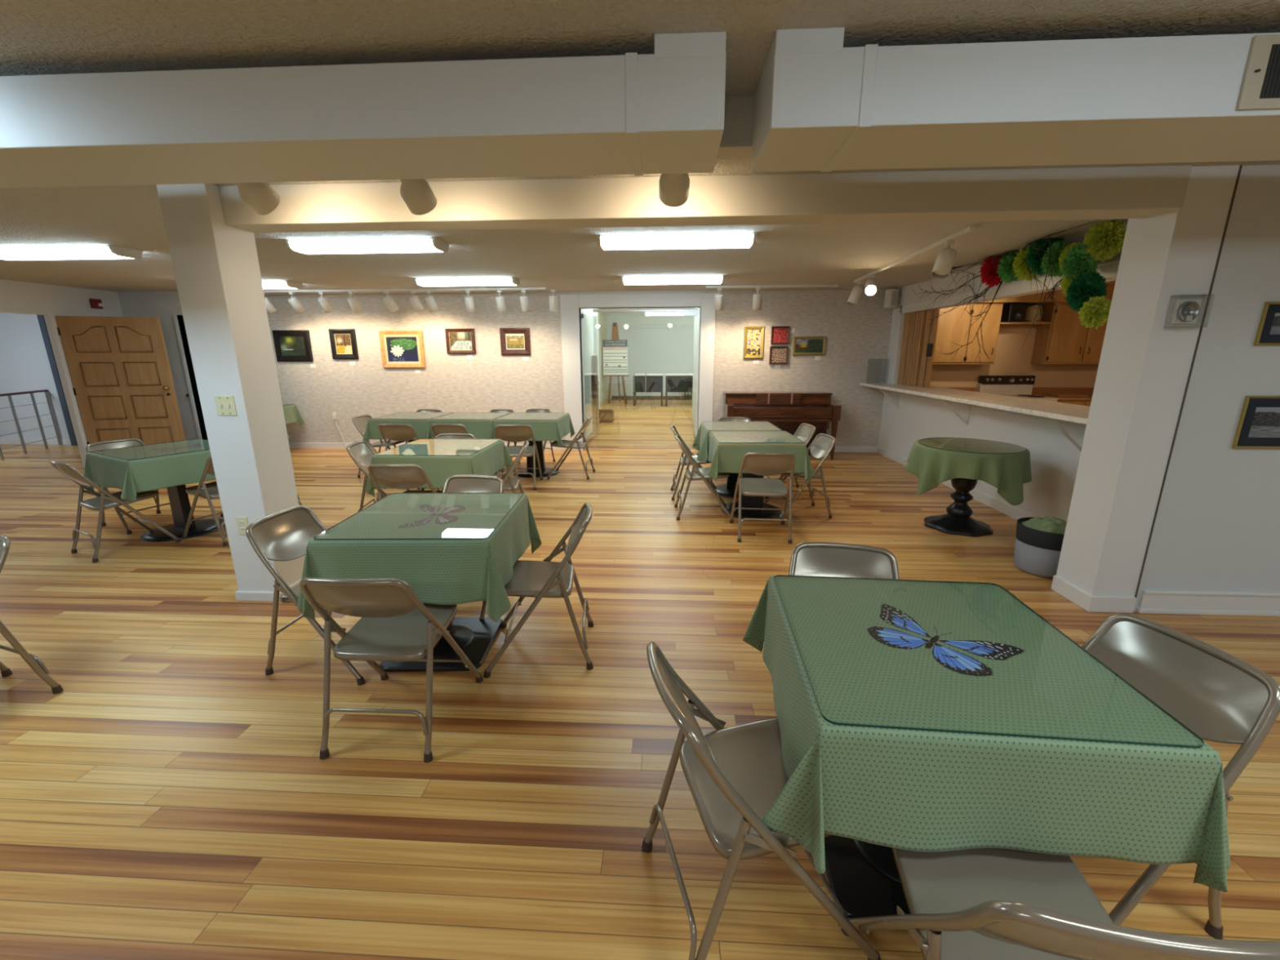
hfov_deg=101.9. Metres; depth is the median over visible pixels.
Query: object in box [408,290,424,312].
track spotlight
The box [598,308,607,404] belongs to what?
wall
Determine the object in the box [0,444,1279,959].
floor
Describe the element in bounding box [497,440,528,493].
folding chair
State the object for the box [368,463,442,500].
folding chair
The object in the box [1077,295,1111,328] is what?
pompom
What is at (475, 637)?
pedestal table
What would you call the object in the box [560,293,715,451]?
trim
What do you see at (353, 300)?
track spotlight
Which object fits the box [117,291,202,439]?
wall
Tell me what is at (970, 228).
track
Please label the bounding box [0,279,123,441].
wall
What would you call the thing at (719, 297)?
track spotlight
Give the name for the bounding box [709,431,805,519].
pedestal table
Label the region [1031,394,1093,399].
countertop
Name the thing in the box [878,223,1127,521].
wall
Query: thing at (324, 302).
track spotlight
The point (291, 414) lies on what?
tablecloth
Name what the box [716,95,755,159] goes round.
header
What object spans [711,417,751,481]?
folding chair
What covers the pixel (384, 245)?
fluorescent light
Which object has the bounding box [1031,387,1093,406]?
base cabinet
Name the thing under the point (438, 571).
tablecloth
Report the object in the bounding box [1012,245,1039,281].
pompom
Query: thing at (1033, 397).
cooktop
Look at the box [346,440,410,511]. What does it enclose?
folding chair
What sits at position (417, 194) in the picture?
track spotlight
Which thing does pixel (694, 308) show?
wall
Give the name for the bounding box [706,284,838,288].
track
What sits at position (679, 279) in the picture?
fluorescent light
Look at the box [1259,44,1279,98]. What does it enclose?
grille
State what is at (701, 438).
tablecloth
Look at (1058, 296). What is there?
wall
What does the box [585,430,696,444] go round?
baseboard
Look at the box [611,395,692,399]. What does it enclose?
baseboard
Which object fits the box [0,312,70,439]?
wall
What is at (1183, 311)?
fire alarm strobe
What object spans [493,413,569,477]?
pedestal table
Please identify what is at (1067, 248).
pompom
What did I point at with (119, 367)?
door
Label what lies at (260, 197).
track spotlight
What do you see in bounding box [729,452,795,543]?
folding chair
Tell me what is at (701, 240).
fluorescent light
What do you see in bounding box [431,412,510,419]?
glass table cover
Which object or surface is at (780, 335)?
framed painting
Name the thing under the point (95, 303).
fire alarm
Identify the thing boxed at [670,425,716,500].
folding chair
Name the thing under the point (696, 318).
wall
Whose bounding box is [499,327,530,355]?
framed painting
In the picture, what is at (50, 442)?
baseboard
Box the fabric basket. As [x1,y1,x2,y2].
[1013,517,1066,578]
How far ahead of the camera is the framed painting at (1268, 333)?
2.76 m
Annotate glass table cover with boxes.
[88,438,209,460]
[313,492,523,540]
[370,412,453,419]
[375,438,500,456]
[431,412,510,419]
[494,412,568,420]
[702,421,782,431]
[711,431,804,443]
[773,574,1204,748]
[918,437,1025,453]
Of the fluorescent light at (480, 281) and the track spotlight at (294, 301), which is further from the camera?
the track spotlight at (294, 301)
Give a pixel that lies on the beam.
(1141, 192)
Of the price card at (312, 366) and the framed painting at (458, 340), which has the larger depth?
the price card at (312, 366)
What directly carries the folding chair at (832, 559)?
on the floor at (176, 799)
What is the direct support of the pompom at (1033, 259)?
hanging from the bare branch
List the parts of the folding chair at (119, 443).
leg, frame, backrest, leg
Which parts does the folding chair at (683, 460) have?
leg, leg, seat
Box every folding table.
[631,373,663,406]
[664,373,693,406]
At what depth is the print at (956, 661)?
1.46 m
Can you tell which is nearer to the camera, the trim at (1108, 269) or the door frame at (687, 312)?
the trim at (1108, 269)
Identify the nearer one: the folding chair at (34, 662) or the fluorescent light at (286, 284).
the folding chair at (34, 662)
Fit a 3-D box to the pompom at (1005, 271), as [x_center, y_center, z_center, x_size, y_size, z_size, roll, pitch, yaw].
[3.458,-1.979,4.814,0.248,0.310,0.221,7,15,26]
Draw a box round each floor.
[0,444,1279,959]
[584,400,696,449]
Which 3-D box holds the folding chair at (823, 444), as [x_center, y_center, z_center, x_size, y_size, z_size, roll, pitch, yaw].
[1.568,-0.052,5.089,0.553,0.773,0.506,-1,14,-4]
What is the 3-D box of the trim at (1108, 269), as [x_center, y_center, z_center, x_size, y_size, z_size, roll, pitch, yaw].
[3.625,-1.492,5.627,0.030,1.115,4.020,1,14,3]
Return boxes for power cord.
[332,414,346,446]
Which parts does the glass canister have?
lid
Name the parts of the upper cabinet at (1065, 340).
cabinet door, cabinet door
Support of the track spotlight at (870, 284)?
attached to the track at (970, 228)
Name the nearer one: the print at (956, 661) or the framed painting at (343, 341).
the print at (956, 661)
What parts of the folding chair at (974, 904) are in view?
leg, seat, frame, backrest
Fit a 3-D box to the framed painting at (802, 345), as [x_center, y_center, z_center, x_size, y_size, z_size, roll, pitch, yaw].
[2.575,-2.038,7.895,0.492,0.275,0.035,1,14,3]
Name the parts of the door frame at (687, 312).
rail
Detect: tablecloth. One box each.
[84,449,216,502]
[282,404,304,426]
[297,493,541,622]
[362,418,434,443]
[364,440,515,497]
[423,413,510,439]
[488,413,574,447]
[692,422,710,464]
[696,431,813,482]
[742,575,1231,892]
[905,440,1031,505]
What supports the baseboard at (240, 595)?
attached to the pillar
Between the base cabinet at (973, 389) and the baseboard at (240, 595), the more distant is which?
the base cabinet at (973, 389)
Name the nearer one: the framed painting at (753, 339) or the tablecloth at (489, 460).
the tablecloth at (489, 460)
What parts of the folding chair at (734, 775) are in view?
leg, backrest, leg, seat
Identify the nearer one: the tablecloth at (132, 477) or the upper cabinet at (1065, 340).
the tablecloth at (132, 477)
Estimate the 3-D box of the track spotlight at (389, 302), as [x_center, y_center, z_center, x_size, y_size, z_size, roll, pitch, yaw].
[-3.635,-2.592,7.567,0.126,0.289,0.218,6,15,22]
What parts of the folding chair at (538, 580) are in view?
seat, leg, backrest, leg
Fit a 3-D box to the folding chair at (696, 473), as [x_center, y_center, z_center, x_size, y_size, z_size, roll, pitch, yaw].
[0.613,-0.041,5.055,0.553,0.773,0.506,0,14,1]
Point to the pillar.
(215, 265)
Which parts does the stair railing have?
post, post, handrail, post, post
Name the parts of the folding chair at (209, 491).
frame, seat, backrest, leg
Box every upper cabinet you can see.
[933,302,1003,364]
[1031,302,1111,364]
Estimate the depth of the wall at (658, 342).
13.83 m
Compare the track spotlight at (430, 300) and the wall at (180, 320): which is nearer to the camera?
the track spotlight at (430, 300)
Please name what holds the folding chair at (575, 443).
on the floor at (176, 799)
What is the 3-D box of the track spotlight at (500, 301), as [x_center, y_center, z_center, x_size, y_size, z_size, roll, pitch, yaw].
[-1.999,-2.565,7.457,0.126,0.300,0.180,1,14,3]
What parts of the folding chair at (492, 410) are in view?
backrest, frame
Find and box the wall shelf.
[1000,321,1052,324]
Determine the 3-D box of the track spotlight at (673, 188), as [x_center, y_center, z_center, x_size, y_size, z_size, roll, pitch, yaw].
[0.151,-1.349,2.264,0.137,0.260,0.246,1,14,3]
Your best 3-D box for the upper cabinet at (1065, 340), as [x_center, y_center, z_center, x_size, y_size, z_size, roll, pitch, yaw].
[6.356,-2.113,7.503,1.000,0.850,0.335,1,14,3]
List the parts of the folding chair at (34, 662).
leg, frame, leg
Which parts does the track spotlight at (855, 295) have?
stem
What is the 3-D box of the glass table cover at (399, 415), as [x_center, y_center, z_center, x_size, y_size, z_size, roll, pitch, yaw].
[-2.981,-0.850,6.848,0.778,0.006,0.768,1,14,4]
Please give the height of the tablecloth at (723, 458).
0.358 m
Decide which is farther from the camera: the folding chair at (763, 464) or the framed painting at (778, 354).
the framed painting at (778, 354)
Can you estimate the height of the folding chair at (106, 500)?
0.773 m
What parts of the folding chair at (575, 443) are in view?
seat, leg, backrest, leg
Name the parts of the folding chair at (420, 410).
backrest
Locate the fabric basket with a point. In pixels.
(1037, 553)
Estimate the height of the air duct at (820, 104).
0.254 m
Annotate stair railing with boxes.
[0,389,62,460]
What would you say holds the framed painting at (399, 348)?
attached to the wall at (858, 339)
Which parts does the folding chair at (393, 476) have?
leg, backrest, seat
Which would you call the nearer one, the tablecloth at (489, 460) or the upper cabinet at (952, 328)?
the tablecloth at (489, 460)
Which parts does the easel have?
leg, leg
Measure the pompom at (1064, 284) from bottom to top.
0.293 m
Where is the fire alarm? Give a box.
[88,298,102,308]
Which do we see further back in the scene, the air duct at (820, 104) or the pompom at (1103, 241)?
the pompom at (1103, 241)
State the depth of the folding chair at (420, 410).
7.46 m
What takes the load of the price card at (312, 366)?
attached to the wall at (858, 339)
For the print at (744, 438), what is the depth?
4.99 m
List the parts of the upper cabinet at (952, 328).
cabinet door, cabinet door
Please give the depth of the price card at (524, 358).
8.19 m
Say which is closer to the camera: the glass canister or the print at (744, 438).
the print at (744, 438)
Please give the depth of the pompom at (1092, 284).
3.76 m
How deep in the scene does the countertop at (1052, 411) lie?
4.94 m
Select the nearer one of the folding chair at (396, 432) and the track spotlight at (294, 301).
the folding chair at (396, 432)
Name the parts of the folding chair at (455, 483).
backrest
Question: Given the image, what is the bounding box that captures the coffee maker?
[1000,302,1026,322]
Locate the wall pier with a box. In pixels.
[1056,165,1239,596]
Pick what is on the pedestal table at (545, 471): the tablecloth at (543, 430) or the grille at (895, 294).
the tablecloth at (543, 430)
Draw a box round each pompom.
[978,255,1004,288]
[996,250,1021,283]
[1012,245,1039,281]
[1024,237,1065,275]
[1040,240,1070,277]
[1057,241,1083,275]
[1058,268,1098,296]
[1059,242,1099,280]
[1064,270,1107,312]
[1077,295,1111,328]
[1083,219,1126,263]
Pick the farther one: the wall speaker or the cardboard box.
the cardboard box
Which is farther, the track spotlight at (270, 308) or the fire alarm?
the track spotlight at (270, 308)
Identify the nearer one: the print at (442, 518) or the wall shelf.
the print at (442, 518)
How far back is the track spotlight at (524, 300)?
7.39 m
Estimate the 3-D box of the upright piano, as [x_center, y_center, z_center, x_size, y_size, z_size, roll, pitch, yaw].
[2.103,-0.840,7.899,1.640,0.955,0.630,1,14,3]
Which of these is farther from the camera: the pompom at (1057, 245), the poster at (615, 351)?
the poster at (615, 351)
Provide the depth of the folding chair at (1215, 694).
1.40 m
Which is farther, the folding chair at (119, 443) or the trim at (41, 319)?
the trim at (41, 319)
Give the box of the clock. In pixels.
[1008,377,1014,382]
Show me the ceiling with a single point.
(37, 37)
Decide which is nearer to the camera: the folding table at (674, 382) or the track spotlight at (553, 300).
the track spotlight at (553, 300)
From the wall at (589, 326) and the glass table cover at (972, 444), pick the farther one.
the wall at (589, 326)
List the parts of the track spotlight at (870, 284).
bulb, stem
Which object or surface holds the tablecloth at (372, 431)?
on the pedestal table at (409, 441)
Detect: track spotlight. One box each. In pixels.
[234,182,279,215]
[263,292,276,313]
[288,292,305,313]
[317,291,333,313]
[347,291,362,313]
[382,291,398,312]
[400,178,437,215]
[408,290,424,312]
[425,290,438,312]
[464,290,475,312]
[495,289,506,311]
[519,289,530,311]
[549,289,558,311]
[658,173,689,207]
[715,288,724,311]
[752,287,762,310]
[846,280,862,306]
[864,275,876,295]
[931,240,956,279]
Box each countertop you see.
[859,382,1090,453]
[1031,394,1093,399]
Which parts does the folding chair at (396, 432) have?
backrest, frame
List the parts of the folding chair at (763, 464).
leg, seat, backrest, leg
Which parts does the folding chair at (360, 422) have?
backrest, frame, seat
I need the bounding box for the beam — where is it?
[218,164,1191,232]
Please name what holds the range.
on the floor at (176, 799)
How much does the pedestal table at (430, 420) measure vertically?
0.742 m
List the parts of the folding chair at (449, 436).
backrest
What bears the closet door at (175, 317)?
in the wall at (163, 305)
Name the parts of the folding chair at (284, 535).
leg, backrest, seat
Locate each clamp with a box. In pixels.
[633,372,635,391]
[644,372,646,391]
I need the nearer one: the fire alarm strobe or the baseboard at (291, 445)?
the fire alarm strobe
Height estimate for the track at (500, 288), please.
0.030 m
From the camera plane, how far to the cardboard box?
10.07 m
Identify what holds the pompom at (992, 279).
hanging from the bare branch
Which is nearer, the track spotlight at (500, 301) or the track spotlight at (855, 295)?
the track spotlight at (855, 295)
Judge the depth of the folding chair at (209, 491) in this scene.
4.31 m
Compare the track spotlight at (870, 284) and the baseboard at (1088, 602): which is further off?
the track spotlight at (870, 284)
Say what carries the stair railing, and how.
on the floor at (176, 799)
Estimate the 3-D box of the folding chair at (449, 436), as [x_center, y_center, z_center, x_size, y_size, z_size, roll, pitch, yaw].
[-1.859,-0.029,5.039,0.506,0.773,0.553,1,14,4]
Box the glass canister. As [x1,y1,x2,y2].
[1023,302,1042,322]
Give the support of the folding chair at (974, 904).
on the floor at (176, 799)
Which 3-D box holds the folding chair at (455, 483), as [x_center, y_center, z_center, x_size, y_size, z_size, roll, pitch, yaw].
[-1.121,0.405,3.258,0.506,0.773,0.553,2,14,10]
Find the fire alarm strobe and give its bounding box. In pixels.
[1168,293,1214,328]
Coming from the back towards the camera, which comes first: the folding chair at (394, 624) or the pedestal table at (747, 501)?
the pedestal table at (747, 501)
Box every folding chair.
[0,533,63,693]
[48,460,181,563]
[85,438,194,534]
[182,455,228,546]
[220,434,302,516]
[245,505,364,685]
[299,577,483,762]
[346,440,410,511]
[351,414,405,477]
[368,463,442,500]
[378,423,420,489]
[404,408,442,444]
[421,433,475,490]
[431,423,468,438]
[442,475,504,620]
[483,502,593,678]
[489,408,519,462]
[494,424,542,490]
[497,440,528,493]
[511,408,555,462]
[546,415,595,479]
[641,641,880,959]
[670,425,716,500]
[674,434,733,520]
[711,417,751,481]
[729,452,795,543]
[763,433,835,519]
[765,422,815,498]
[788,542,899,579]
[840,847,1279,959]
[1081,613,1279,939]
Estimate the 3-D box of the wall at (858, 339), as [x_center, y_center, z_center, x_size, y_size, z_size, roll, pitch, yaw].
[1.009,-1.673,8.169,14.900,2.450,0.150,1,14,3]
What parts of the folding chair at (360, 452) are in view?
backrest, leg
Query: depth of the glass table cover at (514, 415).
6.66 m
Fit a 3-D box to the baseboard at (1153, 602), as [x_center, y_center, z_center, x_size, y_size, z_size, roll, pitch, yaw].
[5.598,0.764,3.014,5.130,0.145,0.025,1,14,3]
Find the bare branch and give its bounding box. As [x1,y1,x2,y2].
[911,219,1098,365]
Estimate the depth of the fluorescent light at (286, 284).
6.61 m
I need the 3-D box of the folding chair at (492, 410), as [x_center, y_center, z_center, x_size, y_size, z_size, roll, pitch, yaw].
[-2.028,-0.579,7.281,0.506,0.773,0.553,4,14,16]
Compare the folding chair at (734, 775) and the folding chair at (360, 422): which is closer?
the folding chair at (734, 775)
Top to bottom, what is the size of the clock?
0.072 m
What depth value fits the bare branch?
5.11 m
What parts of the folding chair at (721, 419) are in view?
backrest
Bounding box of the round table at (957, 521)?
[924,478,993,537]
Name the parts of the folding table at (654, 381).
leg, panel, leg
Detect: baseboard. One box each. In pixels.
[0,439,71,444]
[235,577,302,601]
[288,442,877,452]
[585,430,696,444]
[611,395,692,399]
[877,446,1035,519]
[1051,575,1136,613]
[1136,590,1279,616]
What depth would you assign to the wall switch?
3.06 m
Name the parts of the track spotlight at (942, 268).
bulb, stem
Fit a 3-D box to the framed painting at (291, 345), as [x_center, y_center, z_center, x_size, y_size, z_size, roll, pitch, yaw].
[-5.572,-2.152,8.328,0.590,0.485,0.035,1,14,3]
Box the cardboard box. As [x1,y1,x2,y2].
[598,408,613,421]
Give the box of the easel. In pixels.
[602,322,629,404]
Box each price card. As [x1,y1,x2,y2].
[310,364,315,368]
[466,355,472,359]
[522,356,528,360]
[752,360,759,364]
[774,364,780,368]
[814,355,820,359]
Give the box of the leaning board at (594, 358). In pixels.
[591,355,599,431]
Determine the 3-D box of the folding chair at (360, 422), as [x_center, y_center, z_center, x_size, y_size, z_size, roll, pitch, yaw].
[-3.361,-0.452,6.782,0.553,0.773,0.506,1,14,3]
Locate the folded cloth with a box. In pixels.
[1020,515,1066,533]
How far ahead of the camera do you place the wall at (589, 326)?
9.01 m
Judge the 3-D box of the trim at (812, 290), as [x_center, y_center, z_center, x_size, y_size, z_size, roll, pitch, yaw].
[-1.338,-2.843,7.911,10.216,0.040,0.050,1,14,3]
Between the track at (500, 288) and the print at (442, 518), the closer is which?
the print at (442, 518)
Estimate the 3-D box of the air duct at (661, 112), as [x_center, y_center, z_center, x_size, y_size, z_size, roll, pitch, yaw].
[-3.061,-1.252,1.897,6.657,0.254,0.396,1,14,3]
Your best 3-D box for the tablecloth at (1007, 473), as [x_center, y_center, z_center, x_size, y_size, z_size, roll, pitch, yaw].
[2.898,-0.103,4.612,0.954,0.412,0.942,8,16,30]
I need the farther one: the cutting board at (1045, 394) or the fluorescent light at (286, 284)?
the cutting board at (1045, 394)
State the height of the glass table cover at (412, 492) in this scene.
0.006 m
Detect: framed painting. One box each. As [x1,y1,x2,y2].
[271,329,313,361]
[328,328,358,359]
[378,330,426,368]
[444,328,475,353]
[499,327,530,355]
[742,326,764,358]
[768,346,788,364]
[770,326,790,343]
[791,336,826,355]
[1231,395,1279,448]
[1253,301,1279,345]
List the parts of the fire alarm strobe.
plate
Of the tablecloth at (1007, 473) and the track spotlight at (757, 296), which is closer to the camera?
the tablecloth at (1007, 473)
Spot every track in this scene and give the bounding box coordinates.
[263,287,546,292]
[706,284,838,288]
[853,225,975,282]
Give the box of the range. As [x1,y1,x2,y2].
[976,375,1058,402]
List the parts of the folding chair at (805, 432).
frame, backrest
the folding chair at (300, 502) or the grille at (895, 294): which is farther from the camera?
the grille at (895, 294)
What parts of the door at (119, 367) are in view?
raised panel, raised panel, raised panel, raised panel, raised panel, raised panel, raised panel, raised panel, door knob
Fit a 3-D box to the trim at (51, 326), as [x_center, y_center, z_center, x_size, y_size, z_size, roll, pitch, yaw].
[-7.896,-0.983,6.228,0.090,2.090,1.920,1,14,3]
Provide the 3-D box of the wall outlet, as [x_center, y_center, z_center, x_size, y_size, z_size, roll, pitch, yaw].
[-2.477,0.286,3.237,0.070,0.115,0.009,1,14,3]
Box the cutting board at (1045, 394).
[1043,393,1087,396]
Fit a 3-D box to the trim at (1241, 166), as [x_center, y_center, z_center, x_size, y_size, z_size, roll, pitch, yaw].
[3.006,-0.383,2.887,0.008,2.450,0.011,1,14,3]
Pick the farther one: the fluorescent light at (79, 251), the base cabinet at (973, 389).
the base cabinet at (973, 389)
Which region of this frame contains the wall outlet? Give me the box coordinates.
[235,516,248,534]
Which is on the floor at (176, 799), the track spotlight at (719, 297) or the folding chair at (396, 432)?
the folding chair at (396, 432)
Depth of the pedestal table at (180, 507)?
4.60 m
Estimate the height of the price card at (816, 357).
0.056 m
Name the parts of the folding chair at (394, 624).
leg, backrest, frame, seat, leg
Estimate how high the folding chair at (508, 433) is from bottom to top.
0.773 m
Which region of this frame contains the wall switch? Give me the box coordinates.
[214,395,236,415]
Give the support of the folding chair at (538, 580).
on the floor at (176, 799)
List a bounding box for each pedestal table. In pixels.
[140,484,225,542]
[368,419,430,442]
[379,617,502,671]
[430,420,500,474]
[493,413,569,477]
[701,422,738,497]
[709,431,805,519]
[824,835,910,918]
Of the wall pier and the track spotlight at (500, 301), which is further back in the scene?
the track spotlight at (500, 301)
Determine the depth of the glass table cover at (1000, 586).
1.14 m
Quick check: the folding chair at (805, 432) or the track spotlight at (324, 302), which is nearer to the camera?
the folding chair at (805, 432)
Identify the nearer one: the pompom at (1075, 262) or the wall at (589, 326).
the pompom at (1075, 262)
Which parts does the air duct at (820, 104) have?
vent frame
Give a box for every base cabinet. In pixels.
[947,387,975,391]
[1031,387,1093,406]
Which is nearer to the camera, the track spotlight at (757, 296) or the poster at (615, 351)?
the track spotlight at (757, 296)
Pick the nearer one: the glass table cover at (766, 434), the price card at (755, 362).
the glass table cover at (766, 434)
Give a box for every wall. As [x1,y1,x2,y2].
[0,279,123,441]
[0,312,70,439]
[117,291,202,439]
[177,315,208,439]
[266,292,1098,450]
[580,308,599,448]
[597,307,694,400]
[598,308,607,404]
[605,307,693,399]
[692,307,700,435]
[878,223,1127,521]
[980,284,1115,304]
[1133,164,1279,611]
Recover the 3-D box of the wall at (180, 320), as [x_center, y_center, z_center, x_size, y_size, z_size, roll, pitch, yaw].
[-7.164,-1.688,8.334,1.280,2.450,0.500,1,14,3]
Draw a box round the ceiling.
[0,0,1279,294]
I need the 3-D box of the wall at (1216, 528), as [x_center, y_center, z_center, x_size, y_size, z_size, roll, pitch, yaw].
[5.591,-0.394,2.897,5.155,2.450,0.300,1,14,3]
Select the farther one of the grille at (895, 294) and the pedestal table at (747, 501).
the grille at (895, 294)
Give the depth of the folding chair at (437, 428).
5.94 m
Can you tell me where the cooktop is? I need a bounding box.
[1004,395,1058,399]
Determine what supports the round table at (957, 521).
on the floor at (176, 799)
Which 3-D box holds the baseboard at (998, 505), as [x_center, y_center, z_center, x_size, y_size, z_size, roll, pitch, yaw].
[3.627,0.104,5.825,0.015,0.100,4.925,1,14,3]
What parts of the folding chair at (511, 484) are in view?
seat, leg, frame, leg, backrest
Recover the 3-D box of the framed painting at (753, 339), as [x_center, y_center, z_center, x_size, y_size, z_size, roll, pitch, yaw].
[1.739,-2.099,7.928,0.299,0.472,0.035,1,14,3]
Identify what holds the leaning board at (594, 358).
on the floor at (624, 432)
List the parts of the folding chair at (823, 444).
seat, leg, backrest, leg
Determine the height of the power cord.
0.532 m
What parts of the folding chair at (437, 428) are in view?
backrest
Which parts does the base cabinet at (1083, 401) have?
drawer, drawer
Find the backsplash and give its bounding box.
[1031,387,1093,394]
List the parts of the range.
control panel, burner, burner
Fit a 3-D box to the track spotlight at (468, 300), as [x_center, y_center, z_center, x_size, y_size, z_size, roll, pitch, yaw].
[-2.454,-2.570,7.484,0.126,0.300,0.185,1,14,3]
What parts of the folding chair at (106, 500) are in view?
backrest, leg, leg, seat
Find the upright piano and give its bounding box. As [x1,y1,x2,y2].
[722,391,841,459]
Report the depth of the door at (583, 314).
8.21 m
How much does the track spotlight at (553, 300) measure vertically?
0.294 m
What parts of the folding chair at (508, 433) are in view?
backrest, seat, leg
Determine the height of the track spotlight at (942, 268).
0.290 m
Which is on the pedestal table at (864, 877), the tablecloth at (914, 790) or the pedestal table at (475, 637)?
the tablecloth at (914, 790)
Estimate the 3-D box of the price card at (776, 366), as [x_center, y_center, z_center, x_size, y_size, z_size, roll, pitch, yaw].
[2.123,-1.746,8.008,0.090,0.056,0.004,1,14,3]
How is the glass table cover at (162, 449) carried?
on the tablecloth at (132, 477)
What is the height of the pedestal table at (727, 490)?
0.742 m
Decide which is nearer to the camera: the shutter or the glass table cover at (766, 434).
the glass table cover at (766, 434)
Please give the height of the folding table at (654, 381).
0.750 m
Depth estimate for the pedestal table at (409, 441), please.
6.50 m
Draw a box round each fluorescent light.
[0,244,142,260]
[262,280,302,288]
[284,236,448,253]
[413,276,519,286]
[596,231,757,249]
[621,275,724,284]
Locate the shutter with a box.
[897,309,939,387]
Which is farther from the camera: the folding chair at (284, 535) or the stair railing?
the stair railing
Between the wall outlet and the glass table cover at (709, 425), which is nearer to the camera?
the wall outlet
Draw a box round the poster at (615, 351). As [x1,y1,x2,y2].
[602,339,627,374]
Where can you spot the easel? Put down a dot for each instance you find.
(615, 335)
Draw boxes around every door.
[54,315,186,444]
[173,315,201,438]
[581,313,598,439]
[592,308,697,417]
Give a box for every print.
[398,504,466,528]
[728,436,764,439]
[867,603,1024,676]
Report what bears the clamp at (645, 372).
hanging from the folding table at (654, 381)
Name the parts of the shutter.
panel, panel, panel, panel, panel, panel, panel, post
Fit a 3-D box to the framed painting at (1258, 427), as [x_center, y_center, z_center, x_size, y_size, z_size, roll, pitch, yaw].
[3.556,-0.317,2.866,0.454,0.292,0.020,1,14,3]
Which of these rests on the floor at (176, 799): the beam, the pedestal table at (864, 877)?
the pedestal table at (864, 877)
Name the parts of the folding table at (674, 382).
leg, panel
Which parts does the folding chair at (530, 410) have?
backrest, leg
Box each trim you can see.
[0,309,87,466]
[36,315,77,445]
[264,288,888,297]
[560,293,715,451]
[891,258,1119,383]
[1134,164,1242,597]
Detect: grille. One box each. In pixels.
[891,291,898,305]
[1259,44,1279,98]
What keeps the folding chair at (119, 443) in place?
on the floor at (176, 799)
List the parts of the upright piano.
lid, panel, panel, leg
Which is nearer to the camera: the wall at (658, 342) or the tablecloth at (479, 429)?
the tablecloth at (479, 429)
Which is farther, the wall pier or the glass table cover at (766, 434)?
the glass table cover at (766, 434)
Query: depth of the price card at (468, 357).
8.23 m
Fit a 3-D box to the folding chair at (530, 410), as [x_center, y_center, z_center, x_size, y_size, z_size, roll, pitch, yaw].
[-1.534,-0.603,7.371,0.506,0.773,0.553,4,14,17]
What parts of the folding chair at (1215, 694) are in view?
backrest, leg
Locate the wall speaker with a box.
[884,288,899,308]
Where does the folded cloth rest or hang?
in the fabric basket
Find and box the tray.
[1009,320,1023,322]
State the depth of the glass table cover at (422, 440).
4.82 m
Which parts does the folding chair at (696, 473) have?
leg, leg, seat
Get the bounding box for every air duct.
[0,31,726,187]
[751,26,1279,172]
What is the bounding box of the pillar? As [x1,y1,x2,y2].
[155,183,305,591]

